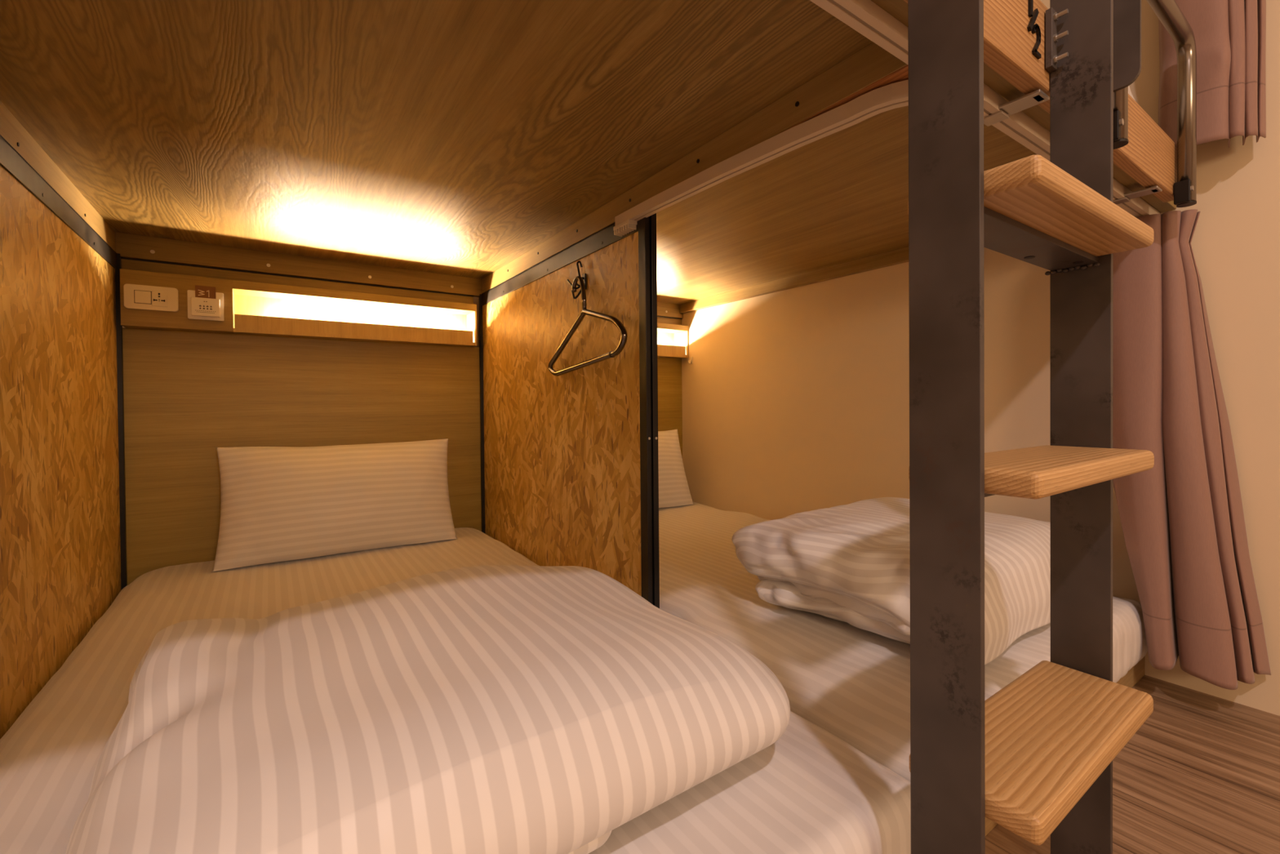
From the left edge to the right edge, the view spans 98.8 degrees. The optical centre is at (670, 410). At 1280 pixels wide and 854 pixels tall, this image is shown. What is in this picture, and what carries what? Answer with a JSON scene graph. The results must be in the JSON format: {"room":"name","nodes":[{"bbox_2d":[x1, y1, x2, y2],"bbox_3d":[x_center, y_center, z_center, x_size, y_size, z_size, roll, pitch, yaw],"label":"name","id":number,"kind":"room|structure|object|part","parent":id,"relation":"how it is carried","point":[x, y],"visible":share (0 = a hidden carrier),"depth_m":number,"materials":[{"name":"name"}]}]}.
{"room":"dormitory","nodes":[
{"label":"dormitory","id":0,"kind":"room"},
{"bbox_2d":[122,296,479,346],"bbox_3d":[-1.361,-0.648,2.062,3.264,2.647,0.100,-1,1,-36],"label":"wall","id":1,"kind":"structure","parent":0,"point":[476,300],"depth_m":2.38,"materials":[{"name":"beige paint"}]},
{"bbox_2d":[681,0,1279,715],"bbox_3d":[1.540,-0.659,0.954,0.100,2.647,5.320,-1,1,-36],"label":"wall","id":2,"kind":"structure","parent":0,"point":[796,400],"depth_m":1.67,"materials":[{"name":"beige paint"}]},
{"bbox_2d":[688,356,693,364],"bbox_3d":[0.099,-0.261,2.819,0.025,0.036,0.016,-1,1,-36],"label":"wall hook","id":3,"kind":"object","parent":2,"relation":"attached to","point":[691,362],"visible":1,"depth_m":2.82,"materials":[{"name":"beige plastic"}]},
{"bbox_2d":[656,62,1176,318],"bbox_3d":[0.228,-0.522,1.817,0.995,0.090,1.977,-1,1,-36],"label":"bunk underside","id":4,"kind":"object","parent":2,"relation":"attached to","point":[833,206],"visible":0.41,"depth_m":1.54,"materials":[{"name":"brown wood"}]},
{"bbox_2d":[1128,85,1134,99],"bbox_3d":[0.683,-0.651,1.298,0.507,0.155,0.611,-1,1,-36],"label":"duvet","id":5,"kind":"object","parent":4,"relation":"on","point":[1129,89],"visible":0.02,"depth_m":1.14,"materials":[{"name":"white fabric"}]},
{"bbox_2d":[1158,0,1266,147],"bbox_3d":[1.189,-1.154,1.203,0.175,1.138,0.084,0,1,35],"label":"curtain","id":6,"kind":"object","parent":2,"relation":"attached to","point":[1230,35],"visible":0.91,"depth_m":1.18,"materials":[{"name":"pink fabric"}]},
{"bbox_2d":[985,675,1279,853],"bbox_3d":[0.195,0.711,-0.027,3.464,0.050,5.320,-1,1,-36],"label":"floor","id":7,"kind":"structure","parent":0,"point":[1201,775],"depth_m":0.98,"materials":[{"name":"wood"}]},
{"bbox_2d":[907,0,1154,853],"bbox_3d":[0.431,-0.498,0.638,0.382,2.350,0.128,-1,1,-36],"label":"ladder","id":8,"kind":"object","parent":7,"relation":"on","point":[1033,758],"visible":1,"depth_m":0.57,"materials":[{"name":"metal"}]},
{"bbox_2d":[985,656,1144,835],"bbox_3d":[-0.696,0.652,1.183,3.261,0.055,1.925,-1,1,-36],"label":"platform","id":9,"kind":"object","parent":7,"relation":"on","point":[1136,673],"visible":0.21,"depth_m":1.30,"materials":[{"name":"brown wood"}]},
{"bbox_2d":[0,134,127,738],"bbox_3d":[-1.290,0.081,1.135,0.037,1.094,1.236,-1,1,-36],"label":"wall","id":10,"kind":"structure","parent":9,"relation":"on","point":[63,528],"depth_m":1.13,"materials":[{"name":"wood"}]},
{"bbox_3d":[-1.306,-0.441,1.143,0.027,0.048,1.200,-1,1,-36],"label":"rail","id":11,"kind":"part","parent":10,"relation":"part of","materials":[{"name":"metal"}]},
{"bbox_3d":[-1.641,0.079,1.635,0.012,1.093,0.014,-1,1,-36],"label":"head post","id":12,"kind":"part","parent":10,"relation":"part of","materials":[{"name":"black metal"}]},
{"bbox_2d":[0,0,908,297],"bbox_3d":[-0.640,-0.509,1.179,1.158,0.090,1.977,-1,1,-36],"label":"bunk underside","id":13,"kind":"object","parent":10,"relation":"on","point":[460,147],"visible":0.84,"depth_m":0.97,"materials":[{"name":"brown wood"}]},
{"bbox_2d":[809,0,908,64],"bbox_3d":[-0.092,-0.460,0.407,1.055,0.024,0.026,-1,1,-36],"label":"rail","id":14,"kind":"object","parent":13,"relation":"attached to","point":[865,17],"visible":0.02,"depth_m":0.64,"materials":[{"name":"beige"}]},
{"bbox_2d":[903,0,1177,202],"bbox_3d":[0.221,-0.516,0.568,2.242,0.119,0.026,-1,1,-36],"label":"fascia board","id":15,"kind":"object","parent":13,"relation":"attached to","point":[1149,157],"visible":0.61,"depth_m":0.78,"materials":[{"name":"brown wood"}]},
{"bbox_2d":[1026,0,1041,58],"bbox_3d":[0.498,-0.542,0.752,0.042,0.100,0.004,-1,1,-36],"label":"hook","id":16,"kind":"object","parent":15,"relation":"attached to","point":[1035,28],"visible":1,"depth_m":0.75,"materials":[{"name":"black metal"}]},
{"bbox_2d":[1113,0,1141,92],"bbox_3d":[0.711,-0.789,0.873,0.007,0.552,0.060,-1,1,-36],"label":"steel plate","id":17,"kind":"object","parent":15,"relation":"attached to","point":[1126,13],"visible":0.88,"depth_m":0.86,"materials":[{"name":"grey metal"}]},
{"bbox_2d":[1113,0,1196,207],"bbox_3d":[0.926,-0.629,1.047,0.512,0.370,0.032,-1,1,-36],"label":"guard rail","id":18,"kind":"object","parent":15,"relation":"attached to","point":[1169,13],"visible":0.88,"depth_m":1.17,"materials":[{"name":"silver metal"}]},
{"bbox_2d":[122,327,481,585],"bbox_3d":[-1.222,0.182,1.968,1.075,0.878,0.018,-1,1,-36],"label":"headboard","id":19,"kind":"object","parent":9,"relation":"on","point":[188,395],"visible":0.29,"depth_m":1.83,"materials":[{"name":"brown wood"}]},
{"bbox_2d":[120,257,477,346],"bbox_3d":[-1.234,-0.362,1.949,1.042,0.210,0.125,-1,1,-36],"label":"niche shelf","id":20,"kind":"object","parent":19,"relation":"on","point":[255,303],"visible":0.89,"depth_m":1.91,"materials":[{"name":"brown wood"}]},
{"bbox_2d":[123,283,178,311],"bbox_3d":[-1.548,-0.337,1.633,0.118,0.071,0.012,-1,1,-36],"label":"wall socket","id":21,"kind":"object","parent":20,"relation":"attached to","point":[135,296],"visible":1,"depth_m":1.63,"materials":[{"name":"beige plastic"}]},
{"bbox_2d":[134,290,151,303],"bbox_3d":[-1.561,-0.337,1.619,0.035,0.036,0.004,-1,1,-36],"label":"rocker switch","id":22,"kind":"object","parent":21,"relation":"attached to","point":[140,296],"depth_m":1.62,"materials":[{"name":"beige plastic"}]},
{"bbox_2d":[151,290,168,306],"bbox_3d":[-1.531,-0.336,1.641,0.035,0.045,0.002,-1,1,-36],"label":"socket","id":23,"kind":"object","parent":21,"relation":"attached to","point":[159,298],"depth_m":1.64,"materials":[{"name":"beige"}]},
{"bbox_2d":[186,289,223,320],"bbox_3d":[-1.446,-0.328,1.703,0.086,0.088,0.020,-1,1,-36],"label":"card holder","id":24,"kind":"object","parent":20,"relation":"attached to","point":[198,308],"visible":1,"depth_m":1.70,"materials":[{"name":"beige plastic"}]},
{"bbox_2d":[195,284,215,298],"bbox_3d":[-1.446,-0.346,1.702,0.049,0.084,0.002,-1,1,-36],"label":"card","id":25,"kind":"object","parent":24,"relation":"in","point":[202,291],"visible":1,"depth_m":1.70,"materials":[{"name":"brown plastic"}]},
{"bbox_3d":[-1.238,-0.445,1.953,1.042,0.044,0.018,-1,1,-36],"label":"panel","id":26,"kind":"part","parent":20,"relation":"part of","materials":[{"name":"brown wood"}]},
{"bbox_2d":[0,527,911,853],"bbox_3d":[-0.634,0.546,1.176,1.059,0.154,1.927,-1,1,-36],"label":"mattress","id":27,"kind":"object","parent":9,"relation":"on","point":[810,791],"visible":0.32,"depth_m":0.76,"materials":[{"name":"white fabric"}]},
{"bbox_2d":[212,438,457,571],"bbox_3d":[-1.097,0.288,1.846,0.689,0.356,0.214,-1,1,-32],"label":"pillow","id":28,"kind":"object","parent":27,"relation":"on","point":[278,504],"visible":1,"depth_m":1.76,"materials":[{"name":"white fabric"}]},
{"bbox_2d":[65,564,790,853],"bbox_3d":[-0.304,0.375,0.794,0.767,0.178,0.705,-1,1,-36],"label":"duvet","id":29,"kind":"object","parent":27,"relation":"on","point":[493,708],"visible":1,"depth_m":0.57,"materials":[{"name":"white fabric"}]},
{"bbox_2d":[479,213,659,608],"bbox_3d":[-0.409,0.067,1.782,0.037,1.094,1.236,-1,1,-36],"label":"wall","id":30,"kind":"structure","parent":9,"relation":"on","point":[570,461],"depth_m":1.57,"materials":[{"name":"wood"}]},
{"bbox_3d":[-0.781,0.065,2.267,0.012,1.093,0.014,-1,1,-36],"label":"head post","id":31,"kind":"part","parent":30,"relation":"part of","materials":[{"name":"black metal"}]},
{"bbox_3d":[-0.422,-0.455,1.792,0.027,0.048,1.200,-1,1,-36],"label":"rail","id":32,"kind":"part","parent":30,"relation":"part of","materials":[{"name":"metal"}]},
{"bbox_2d":[566,260,586,298],"bbox_3d":[-0.267,-0.365,1.536,0.033,0.104,0.064,-1,1,-36],"label":"wall hook","id":33,"kind":"object","parent":30,"relation":"attached to","point":[584,276],"visible":0.78,"depth_m":1.52,"materials":[{"name":"black metal"}]},
{"bbox_3d":[-0.242,-0.360,1.527,0.004,0.044,0.020,-1,1,-36],"label":"plate","id":34,"kind":"part","parent":33,"relation":"part of","materials":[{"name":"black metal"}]},
{"bbox_2d":[547,275,627,376],"bbox_3d":[-0.241,-0.236,1.489,0.020,0.268,0.443,-1,1,-36],"label":"hanger","id":35,"kind":"object","parent":33,"relation":"hanging from","point":[616,322],"visible":1,"depth_m":1.48,"materials":[{"name":"silver metal"}]},
{"bbox_3d":[-0.239,-0.189,1.490,0.016,0.174,0.443,-1,1,-36],"label":"frame","id":36,"kind":"part","parent":35,"relation":"part of","materials":[{"name":"silver metal"}]},
{"bbox_3d":[-0.052,0.070,1.301,0.030,1.093,0.034,-1,1,-36],"label":"post","id":37,"kind":"part","parent":30,"relation":"part of","materials":[{"name":"black metal"}]},
{"bbox_2d":[613,79,1162,236],"bbox_3d":[0.525,-0.457,1.067,1.336,0.042,0.588,0,1,0],"label":"rail","id":38,"kind":"object","parent":30,"relation":"attached to","point":[1008,117],"visible":0.81,"depth_m":0.92,"materials":[{"name":"beige"}]},
{"bbox_2d":[1112,208,1271,689],"bbox_3d":[1.153,0.064,1.243,0.305,1.042,0.141,0,1,36],"label":"curtain","id":39,"kind":"object","parent":38,"relation":"hanging from","point":[1182,517],"visible":0.98,"depth_m":1.23,"materials":[{"name":"pink fabric"}]},
{"bbox_2d":[657,356,682,457],"bbox_3d":[-0.356,0.168,2.604,1.022,0.878,0.018,-1,1,-36],"label":"headboard","id":40,"kind":"object","parent":9,"relation":"on","point":[669,369],"visible":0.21,"depth_m":2.85,"materials":[{"name":"brown wood"}]},
{"bbox_2d":[657,315,688,358],"bbox_3d":[-0.360,-0.376,2.590,1.042,0.210,0.125,-1,1,-36],"label":"niche shelf","id":41,"kind":"object","parent":40,"relation":"on","point":[673,337],"visible":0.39,"depth_m":2.84,"materials":[{"name":"brown wood"}]},
{"bbox_3d":[-0.365,-0.458,2.595,1.042,0.044,0.018,-1,1,-36],"label":"panel","id":42,"kind":"part","parent":41,"relation":"part of","materials":[{"name":"brown wood"}]},
{"bbox_2d":[658,501,1147,782],"bbox_3d":[0.215,0.532,1.810,1.034,0.154,1.911,-1,1,-36],"label":"mattress","id":43,"kind":"object","parent":9,"relation":"on","point":[850,682],"visible":0.26,"depth_m":1.12,"materials":[{"name":"white fabric"}]},
{"bbox_2d":[657,429,693,508],"bbox_3d":[-0.215,0.274,2.495,0.691,0.356,0.218,-1,1,-36],"label":"pillow","id":44,"kind":"object","parent":43,"relation":"on","point":[673,488],"visible":0.3,"depth_m":2.56,"materials":[{"name":"white fabric"}]},
{"bbox_2d":[731,497,1050,665],"bbox_3d":[0.616,0.349,1.345,0.804,0.203,0.565,-1,1,-36],"label":"duvet","id":45,"kind":"object","parent":43,"relation":"on","point":[850,563],"visible":0.53,"depth_m":1.14,"materials":[{"name":"white fabric"}]}
]}

